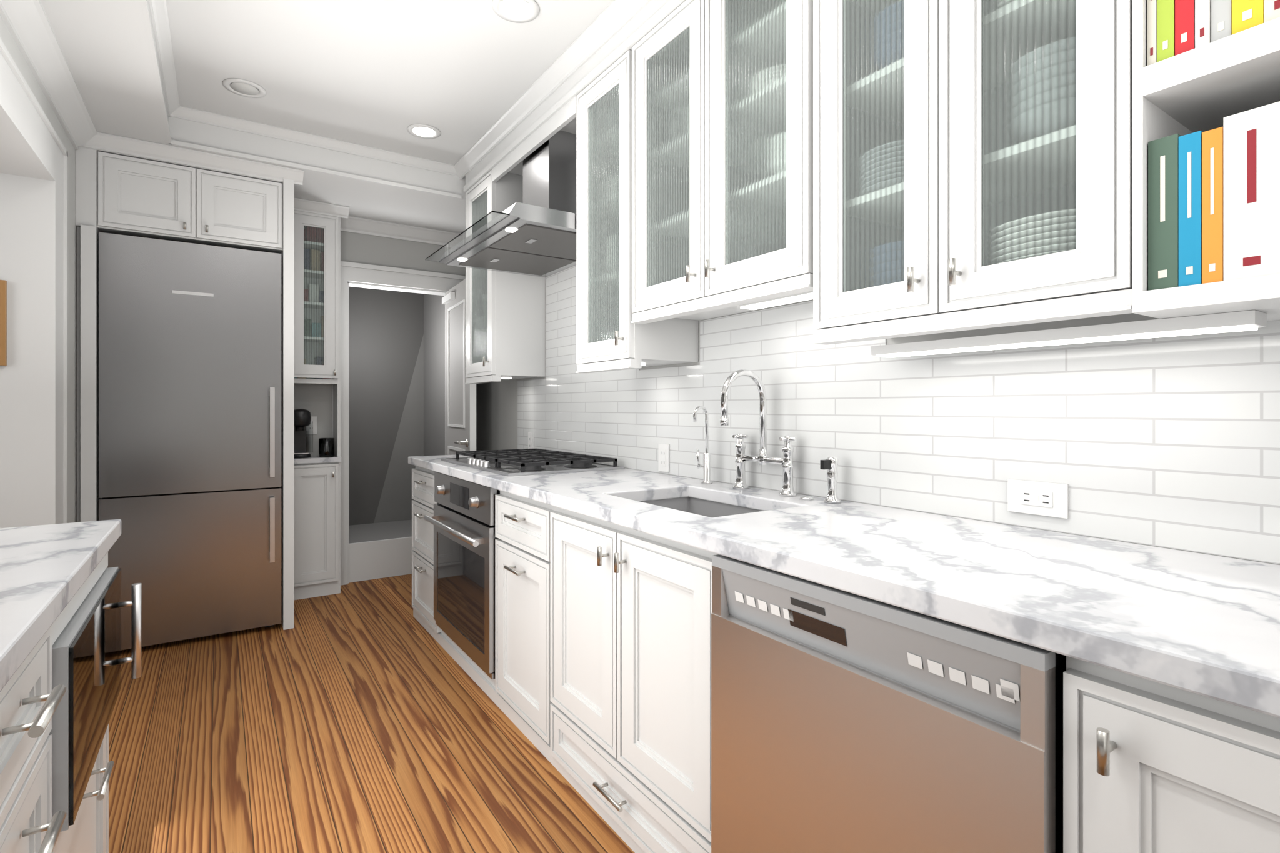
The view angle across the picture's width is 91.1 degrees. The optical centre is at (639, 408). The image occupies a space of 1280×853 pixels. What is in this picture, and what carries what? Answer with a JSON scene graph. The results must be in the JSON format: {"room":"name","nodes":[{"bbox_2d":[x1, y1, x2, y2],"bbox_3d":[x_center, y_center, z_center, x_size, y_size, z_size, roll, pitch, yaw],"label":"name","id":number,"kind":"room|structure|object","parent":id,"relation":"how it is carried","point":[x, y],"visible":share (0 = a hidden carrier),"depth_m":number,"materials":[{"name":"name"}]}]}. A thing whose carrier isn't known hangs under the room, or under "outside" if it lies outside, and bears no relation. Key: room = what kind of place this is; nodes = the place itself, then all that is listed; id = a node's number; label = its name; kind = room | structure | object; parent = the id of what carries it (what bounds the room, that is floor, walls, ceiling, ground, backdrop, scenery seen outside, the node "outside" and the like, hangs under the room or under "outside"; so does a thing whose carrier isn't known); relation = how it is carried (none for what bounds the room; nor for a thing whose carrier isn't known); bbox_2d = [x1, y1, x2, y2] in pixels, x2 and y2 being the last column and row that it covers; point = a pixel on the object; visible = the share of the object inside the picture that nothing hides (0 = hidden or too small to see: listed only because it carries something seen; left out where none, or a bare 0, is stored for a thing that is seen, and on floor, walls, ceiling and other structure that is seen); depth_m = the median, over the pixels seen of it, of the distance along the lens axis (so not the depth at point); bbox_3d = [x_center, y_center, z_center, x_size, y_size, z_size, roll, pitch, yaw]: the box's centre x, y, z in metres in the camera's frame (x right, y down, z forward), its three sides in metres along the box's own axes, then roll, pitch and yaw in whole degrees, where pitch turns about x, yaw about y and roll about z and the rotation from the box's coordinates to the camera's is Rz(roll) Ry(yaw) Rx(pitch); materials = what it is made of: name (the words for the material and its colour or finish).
{"room":"kitchen","nodes":[
{"label":"kitchen","id":0,"kind":"room"},
{"bbox_2d":[40,0,613,233],"bbox_3d":[-1.802,-1.420,0.958,5.276,0.280,7.400,0,0,-34],"label":"ceiling","id":1,"kind":"structure","parent":0,"point":[462,76],"depth_m":2.69,"materials":[{"name":"white paint"}]},
{"bbox_2d":[222,78,266,98],"bbox_3d":[-1.802,-1.456,2.861,0.166,0.006,0.166,0,0,-34],"label":"recessed light","id":2,"kind":"object","parent":1,"relation":"in","point":[245,88],"depth_m":2.85,"materials":[{"name":"white"}]},
{"bbox_2d":[406,123,441,138],"bbox_3d":[-1.138,-1.456,3.307,0.166,0.006,0.166,0,0,-34],"label":"recessed light","id":3,"kind":"object","parent":1,"relation":"in","point":[424,131],"depth_m":3.30,"materials":[{"name":"white plastic"}]},
{"bbox_2d":[491,0,539,23],"bbox_3d":[-0.452,-1.456,2.286,0.166,0.006,0.166,0,0,-34],"label":"recessed light","id":4,"kind":"object","parent":1,"relation":"in","point":[520,11],"depth_m":2.29,"materials":[{"name":"white"}]},
{"bbox_2d":[108,573,634,852],"bbox_3d":[-1.577,1.220,0.603,5.256,0.060,6.560,0,0,-34],"label":"floor","id":5,"kind":"structure","parent":0,"point":[367,716],"depth_m":2.17,"materials":[{"name":"brown wood"}]},
{"bbox_2d":[0,608,64,852],"bbox_3d":[-1.068,0.754,0.650,0.600,0.872,0.470,0,0,-34],"label":"base cabinet","id":6,"kind":"object","parent":5,"relation":"on","point":[30,699],"depth_m":0.87,"materials":[{"name":"white wood"}]},
{"bbox_2d":[0,519,121,691],"bbox_3d":[-0.819,0.296,0.269,0.660,0.040,2.680,0,0,-34],"label":"countertop","id":7,"kind":"structure","parent":6,"relation":"on","point":[46,571],"depth_m":1.06,"materials":[{"name":"stone"}]},
{"bbox_2d":[48,566,141,831],"bbox_3d":[-1.321,0.540,1.142,0.609,0.300,0.622,0,0,-34],"label":"microwave oven","id":8,"kind":"object","parent":6,"relation":"in","point":[87,660],"visible":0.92,"depth_m":1.15,"materials":[{"name":"silver metal"}]},
{"bbox_2d":[57,724,114,852],"bbox_3d":[-1.368,0.942,1.098,0.602,0.496,0.651,0,0,-34],"label":"base cabinet","id":9,"kind":"object","parent":5,"relation":"on","point":[89,833],"depth_m":1.39,"materials":[{"name":"white wood"}]},
{"bbox_2d":[75,131,303,629],"bbox_3d":[-2.426,-0.044,3.461,0.931,2.469,0.826,0,0,-34],"label":"cabinet surround","id":10,"kind":"object","parent":5,"relation":"on","point":[130,187],"visible":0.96,"depth_m":3.12,"materials":[{"name":"white wood"}]},
{"bbox_2d":[98,231,281,649],"bbox_3d":[-2.416,0.180,3.429,0.750,2.020,0.723,0,0,-34],"label":"refrigerator","id":11,"kind":"object","parent":5,"relation":"on","point":[189,414],"visible":0.98,"depth_m":3.16,"materials":[{"name":"silver metal"}]},
{"bbox_2d":[294,198,349,599],"bbox_3d":[-2.074,-0.044,4.015,0.347,2.469,0.298,0,0,-34],"label":"pantry cabinet","id":12,"kind":"object","parent":5,"relation":"on","point":[317,370],"visible":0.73,"depth_m":3.96,"materials":[{"name":"white wood"}]},
{"bbox_2d":[294,408,312,458],"bbox_3d":[-2.151,0.159,3.984,0.137,0.308,0.147,0,0,-34],"label":"coffee machine","id":13,"kind":"object","parent":12,"relation":"in","point":[303,436],"visible":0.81,"depth_m":3.98,"materials":[{"name":"black plastic"}]},
{"bbox_2d":[310,416,316,433],"bbox_3d":[-2.159,0.113,4.119,0.070,0.115,0.005,0,0,-34],"label":"outlet","id":14,"kind":"object","parent":12,"relation":"attached to","point":[314,420],"visible":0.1,"depth_m":4.13,"materials":[{"name":"white"}]},
{"bbox_2d":[318,438,334,457],"bbox_3d":[-2.013,0.253,4.032,0.092,0.120,0.092,0,0,-34],"label":"jar","id":15,"kind":"object","parent":12,"relation":"in","point":[326,447],"visible":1,"depth_m":4.00,"materials":[{"name":"black glass"}]},
{"bbox_2d":[411,465,456,648],"bbox_3d":[-0.897,0.754,3.548,0.634,0.872,0.510,0,0,-34],"label":"base cabinet","id":16,"kind":"object","parent":5,"relation":"on","point":[422,479],"depth_m":3.39,"materials":[{"name":"white wood"}]},
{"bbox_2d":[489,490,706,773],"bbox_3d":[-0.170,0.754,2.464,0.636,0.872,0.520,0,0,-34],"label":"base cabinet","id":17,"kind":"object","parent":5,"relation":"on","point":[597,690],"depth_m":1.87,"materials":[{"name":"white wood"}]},
{"bbox_2d":[423,471,499,679],"bbox_3d":[-0.595,0.701,2.968,0.647,0.763,0.780,0,0,-34],"label":"wall oven","id":18,"kind":"object","parent":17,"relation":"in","point":[462,519],"visible":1,"depth_m":2.73,"materials":[{"name":"silver metal"}]},
{"bbox_2d":[408,455,1279,718],"bbox_3d":[0.393,0.296,1.611,0.660,0.040,5.163,0,0,-34],"label":"countertop","id":19,"kind":"structure","parent":17,"relation":"on","point":[1205,625],"depth_m":1.07,"materials":[{"name":"stone"}]},
{"bbox_2d":[441,448,623,476],"bbox_3d":[-0.559,0.252,3.070,0.553,0.046,0.920,0,0,-34],"label":"gas cooktop","id":20,"kind":"object","parent":19,"relation":"in","point":[514,462],"visible":1,"depth_m":2.86,"materials":[{"name":"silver metal"}]},
{"bbox_2d":[641,496,763,517],"bbox_3d":[0.178,0.425,1.909,0.376,0.216,0.564,0,0,-34],"label":"sink basin","id":21,"kind":"object","parent":19,"relation":"in","point":[709,509],"depth_m":2.17,"materials":[{"name":"silver metal"}]},
{"bbox_2d":[693,405,712,483],"bbox_3d":[0.218,0.134,2.304,0.081,0.284,0.076,0,0,-34],"label":"tap","id":22,"kind":"object","parent":19,"relation":"on","point":[706,466],"visible":1,"depth_m":2.29,"materials":[{"name":"silver metal"}]},
{"bbox_2d":[720,369,796,496],"bbox_3d":[0.345,0.075,2.032,0.215,0.401,0.281,0,0,-34],"label":"bridge faucet","id":23,"kind":"object","parent":19,"relation":"on","point":[785,462],"visible":1,"depth_m":2.04,"materials":[{"name":"silver metal"}]},
{"bbox_2d":[800,496,813,499],"bbox_3d":[0.504,0.272,1.899,0.040,0.008,0.040,0,0,-34],"label":"air gap cap","id":24,"kind":"object","parent":19,"relation":"on","point":[806,498],"visible":1,"depth_m":1.89,"materials":[{"name":"silver metal"}]},
{"bbox_2d":[820,456,841,503],"bbox_3d":[0.555,0.209,1.833,0.069,0.133,0.048,0,0,-34],"label":"side spray","id":25,"kind":"object","parent":19,"relation":"on","point":[830,464],"visible":1,"depth_m":1.83,"materials":[{"name":"silver metal"}]},
{"bbox_2d":[1063,656,1279,852],"bbox_3d":[0.948,0.754,0.801,0.636,0.872,0.481,0,0,-34],"label":"base cabinet","id":26,"kind":"object","parent":5,"relation":"on","point":[1149,766],"depth_m":0.74,"materials":[{"name":"white wood"}]},
{"bbox_2d":[711,554,1066,852],"bbox_3d":[0.587,0.707,1.259,0.592,0.770,0.665,0,0,-34],"label":"dishwasher","id":27,"kind":"object","parent":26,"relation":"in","point":[844,722],"visible":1,"depth_m":1.04,"materials":[{"name":"silver metal"}]},
{"bbox_2d":[348,519,413,582],"bbox_3d":[-1.908,1.059,4.775,0.710,0.262,0.745,0,0,-34],"label":"step","id":28,"kind":"structure","parent":0,"point":[380,550],"depth_m":4.43,"materials":[{"name":"white"}]},
{"bbox_2d":[0,15,1279,564],"bbox_3d":[-1.819,-0.135,0.874,5.396,2.650,7.520,0,0,-34],"label":"wall","id":29,"kind":"structure","parent":0,"point":[395,380],"depth_m":4.99,"materials":[{"name":"grey paint"}]},
{"bbox_2d":[0,280,6,365],"bbox_3d":[-2.462,-0.320,2.316,0.176,0.320,0.020,0,0,-34],"label":"picture frame","id":30,"kind":"object","parent":29,"relation":"attached to","point":[3,322],"visible":0.88,"depth_m":2.35,"materials":[{"name":"brown wood"}]},
{"bbox_2d":[0,0,97,528],"bbox_3d":[-1.094,-0.045,0.445,0.389,2.470,5.760,0,0,-34],"label":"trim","id":31,"kind":"structure","parent":29,"relation":"attached to","point":[34,275],"depth_m":2.40,"materials":[{"name":"white wood"}]},
{"bbox_2d":[141,0,184,146],"bbox_3d":[-0.678,-1.370,0.689,0.045,0.180,5.700,0,0,-34],"label":"trim","id":32,"kind":"structure","parent":29,"relation":"attached to","point":[159,9],"depth_m":2.52,"materials":[{"name":"white wood"}]},
{"bbox_2d":[180,106,461,198],"bbox_3d":[-1.651,-1.370,3.443,1.369,0.180,0.045,0,0,-34],"label":"trim","id":33,"kind":"structure","parent":29,"relation":"attached to","point":[191,114],"depth_m":3.37,"materials":[{"name":"white wood"}]},
{"bbox_2d":[331,216,465,585],"bbox_3d":[-1.696,-0.045,4.472,0.938,2.470,0.205,0,0,-34],"label":"trim","id":34,"kind":"structure","parent":29,"relation":"attached to","point":[352,274],"depth_m":4.29,"materials":[{"name":"white wood"}]},
{"bbox_2d":[441,278,476,454],"bbox_3d":[-1.263,0.167,4.294,0.098,2.023,0.700,0,0,-30],"label":"door","id":35,"kind":"structure","parent":29,"relation":"in","point":[460,415],"depth_m":4.27,"materials":[{"name":"grey wood"}]},
{"bbox_2d":[453,0,686,192],"bbox_3d":[0.602,-1.345,1.550,0.379,0.230,5.699,0,0,-34],"label":"crown molding","id":36,"kind":"structure","parent":29,"relation":"attached to","point":[539,112],"depth_m":2.72,"materials":[{"name":"white wood"}]},
{"bbox_2d":[517,265,1279,564],"bbox_3d":[0.671,-0.260,1.787,0.004,1.070,5.143,0,0,-34],"label":"tiled wall","id":37,"kind":"structure","parent":29,"relation":"attached to","point":[1170,442],"depth_m":1.56,"materials":[{"name":"white tile"}]},
{"bbox_2d":[465,170,545,383],"bbox_3d":[-0.809,-0.723,3.674,0.354,1.154,0.438,0,0,-34],"label":"upper cabinet","id":38,"kind":"object","parent":37,"relation":"attached to","point":[505,325],"visible":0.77,"depth_m":3.52,"materials":[{"name":"white wood"}]},
{"bbox_2d":[528,432,533,448],"bbox_3d":[-0.651,0.205,3.743,0.008,0.116,0.072,0,0,-34],"label":"electrical outlet plate","id":39,"kind":"object","parent":37,"relation":"attached to","point":[530,440],"visible":0.96,"depth_m":3.73,"materials":[{"name":"white plastic"}]},
{"bbox_2d":[575,50,698,373],"bbox_3d":[-0.033,-0.723,2.519,0.354,1.154,0.408,0,0,-34],"label":"upper cabinet","id":40,"kind":"object","parent":37,"relation":"attached to","point":[610,336],"visible":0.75,"depth_m":2.42,"materials":[{"name":"white wood"}]},
{"bbox_2d":[658,443,669,472],"bbox_3d":[0.100,0.208,2.626,0.008,0.116,0.072,0,0,-34],"label":"electrical outlet plate","id":41,"kind":"object","parent":37,"relation":"attached to","point":[664,457],"visible":1,"depth_m":2.62,"materials":[{"name":"white plastic"}]},
{"bbox_2d":[631,0,813,324],"bbox_3d":[0.316,-0.803,2.000,0.354,0.994,0.818,0,0,-34],"label":"upper cabinet","id":42,"kind":"object","parent":37,"relation":"attached to","point":[722,158],"visible":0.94,"depth_m":1.86,"materials":[{"name":"white wood"}]},
{"bbox_2d":[736,290,813,309],"bbox_3d":[0.437,-0.326,1.842,0.070,0.026,0.370,0,0,-34],"label":"under-cabinet light","id":43,"kind":"object","parent":42,"relation":"attached to","point":[790,299],"visible":0.5,"depth_m":1.86,"materials":[{"name":"white"}]},
{"bbox_2d":[811,0,1132,344],"bbox_3d":[0.735,-0.731,1.376,0.354,1.139,0.661,0,0,-34],"label":"upper cabinet","id":44,"kind":"object","parent":37,"relation":"attached to","point":[972,164],"visible":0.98,"depth_m":1.25,"materials":[{"name":"white wood"}]},
{"bbox_2d":[871,310,1266,357],"bbox_3d":[0.802,-0.141,1.298,0.070,0.026,0.700,0,0,-34],"label":"under-cabinet light","id":45,"kind":"object","parent":44,"relation":"attached to","point":[1252,320],"visible":1,"depth_m":1.18,"materials":[{"name":"white"}]},
{"bbox_2d":[1007,478,1068,518],"bbox_3d":[0.904,0.205,1.429,0.008,0.075,0.125,0,0,-34],"label":"electrical outlet plate","id":46,"kind":"object","parent":37,"relation":"attached to","point":[1050,499],"visible":1,"depth_m":1.42,"materials":[{"name":"white plastic"}]},
{"bbox_2d":[1132,0,1279,321],"bbox_3d":[1.454,-0.728,0.337,0.320,1.145,1.864,0,0,-34],"label":"open shelf","id":47,"kind":"object","parent":37,"relation":"attached to","point":[1209,86],"visible":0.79,"depth_m":1.00,"materials":[{"name":"white wood"}]},
{"bbox_2d":[1146,0,1279,66],"bbox_3d":[0.984,-0.684,0.966,0.218,0.270,0.264,0,0,-34],"label":"books","id":48,"kind":"object","parent":47,"relation":"on","point":[1175,27],"visible":0.6,"depth_m":0.97,"materials":[{"name":"multicoloured paper"}]},
{"bbox_2d":[1148,101,1279,290],"bbox_3d":[1.015,-0.316,0.920,0.217,0.255,0.375,0,0,-34],"label":"books","id":49,"kind":"object","parent":47,"relation":"on","point":[1214,205],"visible":0.85,"depth_m":0.95,"materials":[{"name":"multicoloured paper"}]},
{"bbox_3d":[-0.270,-1.048,3.186,0.006,0.505,0.954,0,0,-34],"label":"wall panel","id":50,"kind":"object","parent":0,"visible":0},
{"bbox_2d":[425,130,576,277],"bbox_3d":[-0.553,-1.064,2.996,0.674,0.652,0.954,0,0,-34],"label":"range hood","id":51,"kind":"object","parent":50,"relation":"attached to","point":[534,234],"visible":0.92,"depth_m":2.94,"materials":[{"name":"silver metal"}]}
]}

